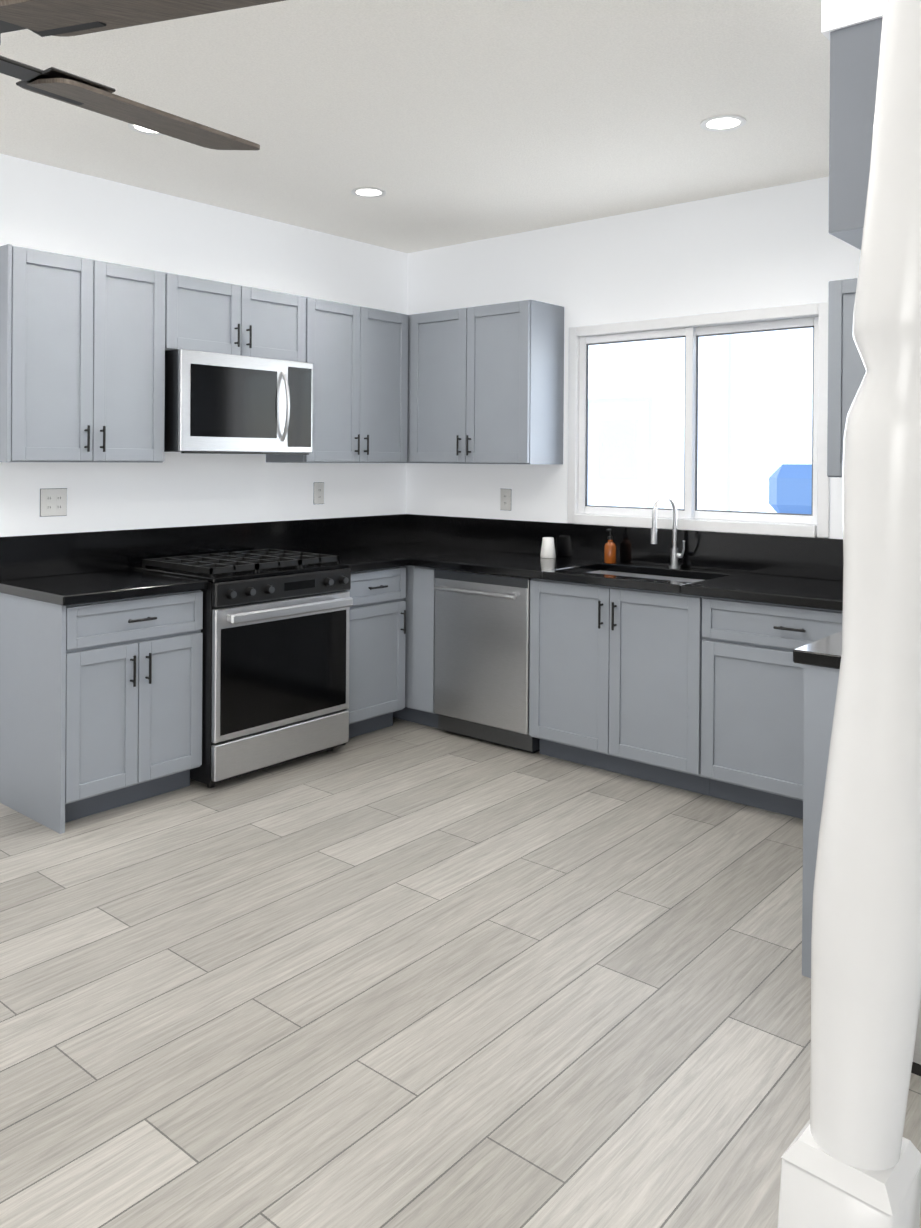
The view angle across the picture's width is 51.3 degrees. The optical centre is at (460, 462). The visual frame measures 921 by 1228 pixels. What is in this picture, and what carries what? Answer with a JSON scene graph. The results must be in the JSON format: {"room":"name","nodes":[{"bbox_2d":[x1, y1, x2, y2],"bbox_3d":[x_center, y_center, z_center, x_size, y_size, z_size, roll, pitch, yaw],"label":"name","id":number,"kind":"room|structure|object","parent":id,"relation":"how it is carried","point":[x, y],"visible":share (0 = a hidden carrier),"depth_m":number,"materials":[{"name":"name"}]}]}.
{"room":"kitchen","nodes":[
{"label":"kitchen","id":0,"kind":"room"},
{"bbox_2d":[0,154,406,536],"bbox_3d":[-3.251,0.048,2.655,0.120,2.730,9.120,1,0,40],"label":"wall","id":1,"kind":"structure","parent":0,"point":[48,208],"depth_m":4.79,"materials":[{"name":"white paint"}]},
{"bbox_2d":[40,488,66,516],"bbox_3d":[-1.808,0.178,4.266,0.007,0.124,0.124,1,0,40],"label":"electrical outlet","id":2,"kind":"object","parent":1,"relation":"attached to","point":[53,501],"visible":1,"depth_m":4.26,"materials":[{"name":"white plastic"}]},
{"bbox_2d":[0,244,164,462],"bbox_3d":[-1.669,-0.431,4.146,0.360,0.860,0.709,1,0,40],"label":"upper cabinet","id":3,"kind":"object","parent":1,"relation":"attached to","point":[82,359],"visible":1,"depth_m":4.02,"materials":[{"name":"paint"}]},
{"bbox_2d":[164,272,305,361],"bbox_3d":[-1.172,-0.685,4.732,0.360,0.350,0.824,1,0,40],"label":"upper cabinet","id":4,"kind":"object","parent":1,"relation":"attached to","point":[203,315],"visible":0.81,"depth_m":4.60,"materials":[{"name":"paint"}]},
{"bbox_2d":[164,349,312,454],"bbox_3d":[-1.136,-0.274,4.702,0.461,0.466,0.775,1,0,40],"label":"microwave","id":5,"kind":"object","parent":4,"relation":"attached to","point":[217,403],"visible":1,"depth_m":4.52,"materials":[{"name":"metal"}]},
{"bbox_2d":[313,482,323,503],"bbox_3d":[-0.803,0.175,5.457,0.007,0.124,0.079,1,0,40],"label":"electrical outlet","id":6,"kind":"object","parent":1,"relation":"attached to","point":[318,492],"visible":1,"depth_m":5.45,"materials":[{"name":"white plastic"}]},
{"bbox_2d":[266,297,407,462],"bbox_3d":[-0.660,-0.428,5.341,0.360,0.860,0.766,1,0,40],"label":"upper cabinet","id":7,"kind":"object","parent":1,"relation":"attached to","point":[357,357],"visible":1,"depth_m":5.22,"materials":[{"name":"paint"}]},
{"bbox_2d":[0,0,829,252],"bbox_3d":[0.198,-1.333,-0.252,9.120,0.100,9.120,1,0,40],"label":"ceiling","id":8,"kind":"structure","parent":0,"point":[442,123],"depth_m":3.52,"materials":[{"name":"white paint"}]},
{"bbox_2d":[0,0,285,149],"bbox_3d":[-0.879,-0.956,1.618,1.322,0.678,1.282,1,0,40],"label":"fan","id":9,"kind":"object","parent":8,"relation":"hanging from","point":[60,18],"visible":1,"depth_m":1.57,"materials":[{"name":"brown wood"}]},
{"bbox_2d":[128,123,163,134],"bbox_3d":[-1.204,-1.303,3.731,0.170,0.004,0.170,1,0,40],"label":"recessed light","id":10,"kind":"object","parent":8,"relation":"in","point":[138,129],"visible":0.35,"depth_m":3.77,"materials":[{"name":"white plastic"}]},
{"bbox_2d":[351,187,385,197],"bbox_3d":[-0.442,-1.300,4.619,0.170,0.004,0.170,1,0,40],"label":"recessed light","id":11,"kind":"object","parent":8,"relation":"in","point":[370,192],"visible":1,"depth_m":4.62,"materials":[{"name":"white plastic"}]},
{"bbox_2d":[700,115,745,130],"bbox_3d":[0.997,-1.287,3.640,0.170,0.004,0.170,1,0,40],"label":"recessed light","id":12,"kind":"object","parent":8,"relation":"in","point":[723,122],"visible":1,"depth_m":3.63,"materials":[{"name":"white plastic"}]},
{"bbox_2d":[821,0,883,39],"bbox_3d":[1.686,-1.209,3.109,0.380,0.150,1.817,1,0,40],"label":"ceiling soffit","id":13,"kind":"structure","parent":8,"relation":"attached to","point":[837,14],"depth_m":2.50,"materials":[{"name":"white paint"}]},
{"bbox_2d":[829,17,882,249],"bbox_3d":[1.688,-0.868,3.112,0.345,0.532,1.807,1,0,40],"label":"upper cabinet","id":14,"kind":"object","parent":13,"relation":"hanging from","point":[854,56],"visible":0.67,"depth_m":2.50,"materials":[{"name":"paint"}]},
{"bbox_2d":[0,717,920,1227],"bbox_3d":[0.178,1.477,-0.243,9.120,0.060,9.120,1,0,40],"label":"floor","id":15,"kind":"structure","parent":0,"point":[398,973],"depth_m":2.55,"materials":[{"name":"grey wood"}]},
{"bbox_2d":[0,590,202,833],"bbox_3d":[-1.540,0.982,4.098,0.640,0.876,0.640,1,0,40],"label":"base cabinet","id":16,"kind":"object","parent":15,"relation":"on","point":[100,706],"visible":1,"depth_m":3.87,"materials":[{"name":"paint"}]},
{"bbox_2d":[135,549,352,787],"bbox_3d":[-1.015,0.941,4.600,0.701,0.963,0.796,1,0,40],"label":"range","id":17,"kind":"object","parent":15,"relation":"on","point":[275,668],"visible":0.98,"depth_m":4.37,"materials":[{"name":"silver metal"}]},
{"bbox_2d":[346,566,405,737],"bbox_3d":[-0.663,0.985,5.138,0.640,0.876,0.473,1,0,40],"label":"base cabinet","id":18,"kind":"object","parent":15,"relation":"on","point":[377,621],"visible":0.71,"depth_m":4.98,"materials":[{"name":"paint"}]},
{"bbox_2d":[393,565,438,727],"bbox_3d":[-0.245,0.986,5.525,0.780,0.876,0.607,1,0,40],"label":"base cabinet","id":19,"kind":"object","parent":15,"relation":"on","point":[419,599],"visible":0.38,"depth_m":5.11,"materials":[{"name":"paint"}]},
{"bbox_2d":[434,569,539,752],"bbox_3d":[0.271,0.993,5.052,0.611,0.872,0.663,1,0,40],"label":"dishwasher","id":20,"kind":"object","parent":15,"relation":"on","point":[482,650],"visible":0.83,"depth_m":4.82,"materials":[{"name":"metal"}]},
{"bbox_2d":[529,578,709,795],"bbox_3d":[0.858,0.997,4.572,0.896,0.876,0.640,1,0,40],"label":"base cabinet","id":21,"kind":"object","parent":15,"relation":"on","point":[615,683],"visible":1,"depth_m":4.33,"materials":[{"name":"paint"}]},
{"bbox_2d":[701,596,842,818],"bbox_3d":[1.499,1.004,4.030,0.780,0.876,0.640,1,0,40],"label":"base cabinet","id":22,"kind":"object","parent":15,"relation":"on","point":[752,730],"visible":0.48,"depth_m":3.92,"materials":[{"name":"paint"}]},
{"bbox_2d":[802,664,839,977],"bbox_3d":[1.797,1.009,3.096,0.760,0.876,1.685,1,0,40],"label":"base cabinet","id":23,"kind":"object","parent":15,"relation":"on","point":[820,687],"visible":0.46,"depth_m":2.68,"materials":[{"name":"paint"}]},
{"bbox_2d":[0,514,842,668],"bbox_3d":[0.331,0.526,3.762,3.928,0.384,2.562,1,0,40],"label":"countertop","id":24,"kind":"structure","parent":23,"relation":"on","point":[64,569],"depth_m":4.64,"materials":[{"name":"black stone"}]},
{"bbox_2d":[540,537,555,557],"bbox_3d":[0.474,0.460,5.189,0.084,0.108,0.084,1,0,40],"label":"plastic cup","id":25,"kind":"object","parent":24,"relation":"on","point":[548,548],"visible":1,"depth_m":5.16,"materials":[{"name":"white plastic"}]},
{"bbox_2d":[604,529,615,562],"bbox_3d":[0.769,0.430,4.937,0.060,0.175,0.065,1,0,40],"label":"soap bottle","id":26,"kind":"object","parent":24,"relation":"on","point":[610,551],"visible":1,"depth_m":4.92,"materials":[{"name":"brown glass"}]},
{"bbox_2d":[651,494,684,568],"bbox_3d":[1.014,0.338,4.649,0.101,0.365,0.214,1,0,40],"label":"faucet","id":27,"kind":"object","parent":24,"relation":"on","point":[675,555],"visible":1,"depth_m":4.70,"materials":[{"name":"metal"}]},
{"bbox_2d":[911,1002,920,1075],"bbox_3d":[1.141,1.142,2.365,0.463,0.605,0.251,1,0,40],"label":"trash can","id":28,"kind":"object","parent":15,"relation":"on","point":[916,1066],"depth_m":2.26,"materials":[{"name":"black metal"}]},
{"bbox_2d":[406,177,860,538],"bbox_3d":[3.136,0.091,3.153,9.000,2.730,0.120,1,0,40],"label":"wall","id":29,"kind":"structure","parent":0,"point":[756,249],"depth_m":5.01,"materials":[{"name":"white paint"}]},
{"bbox_2d":[405,300,563,463],"bbox_3d":[-0.003,-0.424,5.485,1.180,0.860,0.360,1,0,40],"label":"upper cabinet","id":30,"kind":"object","parent":29,"relation":"attached to","point":[485,384],"visible":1,"depth_m":5.20,"materials":[{"name":"paint"}]},
{"bbox_2d":[500,489,510,510],"bbox_3d":[0.258,0.213,5.498,0.079,0.124,0.007,1,0,40],"label":"electrical outlet","id":31,"kind":"object","parent":29,"relation":"attached to","point":[505,499],"visible":1,"depth_m":5.49,"materials":[{"name":"white plastic"}]},
{"bbox_2d":[827,278,865,476],"bbox_3d":[1.794,-0.346,3.968,0.450,0.820,0.360,1,0,40],"label":"upper cabinet","id":32,"kind":"object","parent":29,"relation":"attached to","point":[846,370],"visible":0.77,"depth_m":3.97,"materials":[{"name":"paint"}]},
{"bbox_3d":[-0.769,1.106,-0.475,0.229,0.670,3.541,1,0,40],"label":"wall","id":33,"kind":"structure","parent":0,"visible":0},
{"bbox_2d":[777,0,920,1227],"bbox_3d":[0.390,-0.249,0.814,0.181,2.055,0.171,1,0,40],"label":"column","id":34,"kind":"structure","parent":33,"relation":"on","point":[851,1156],"depth_m":0.78,"materials":[{"name":"white paint"}]},
{"label":"outside","id":35,"kind":"structure","parent":0,"visible":0},
{"bbox_3d":[3.464,1.477,12.085,18.000,0.060,13.800,1,0,40],"label":"ground","id":36,"kind":"structure","parent":35,"visible":0},
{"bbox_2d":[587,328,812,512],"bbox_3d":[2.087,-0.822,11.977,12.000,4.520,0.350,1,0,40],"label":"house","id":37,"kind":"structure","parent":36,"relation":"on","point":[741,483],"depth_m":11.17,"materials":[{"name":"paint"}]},
{"bbox_2d":[769,464,811,513],"bbox_3d":[4.352,0.748,7.935,3.700,1.440,1.900,1,0,40],"label":"car","id":38,"kind":"object","parent":36,"relation":"on","point":[797,486],"depth_m":8.25,"materials":[{"name":"paint"}]},
{"bbox_3d":[1.159,0.876,4.820,1.320,1.120,0.120,1,0,40],"label":"wall","id":39,"kind":"structure","parent":0,"visible":0},
{"bbox_2d":[567,302,829,537],"bbox_3d":[1.140,-0.196,4.783,1.407,1.065,0.104,1,0,40],"label":"sliding window","id":40,"kind":"structure","parent":39,"relation":"in","point":[691,329],"depth_m":4.77,"materials":[{"name":"plastic"}]}
]}

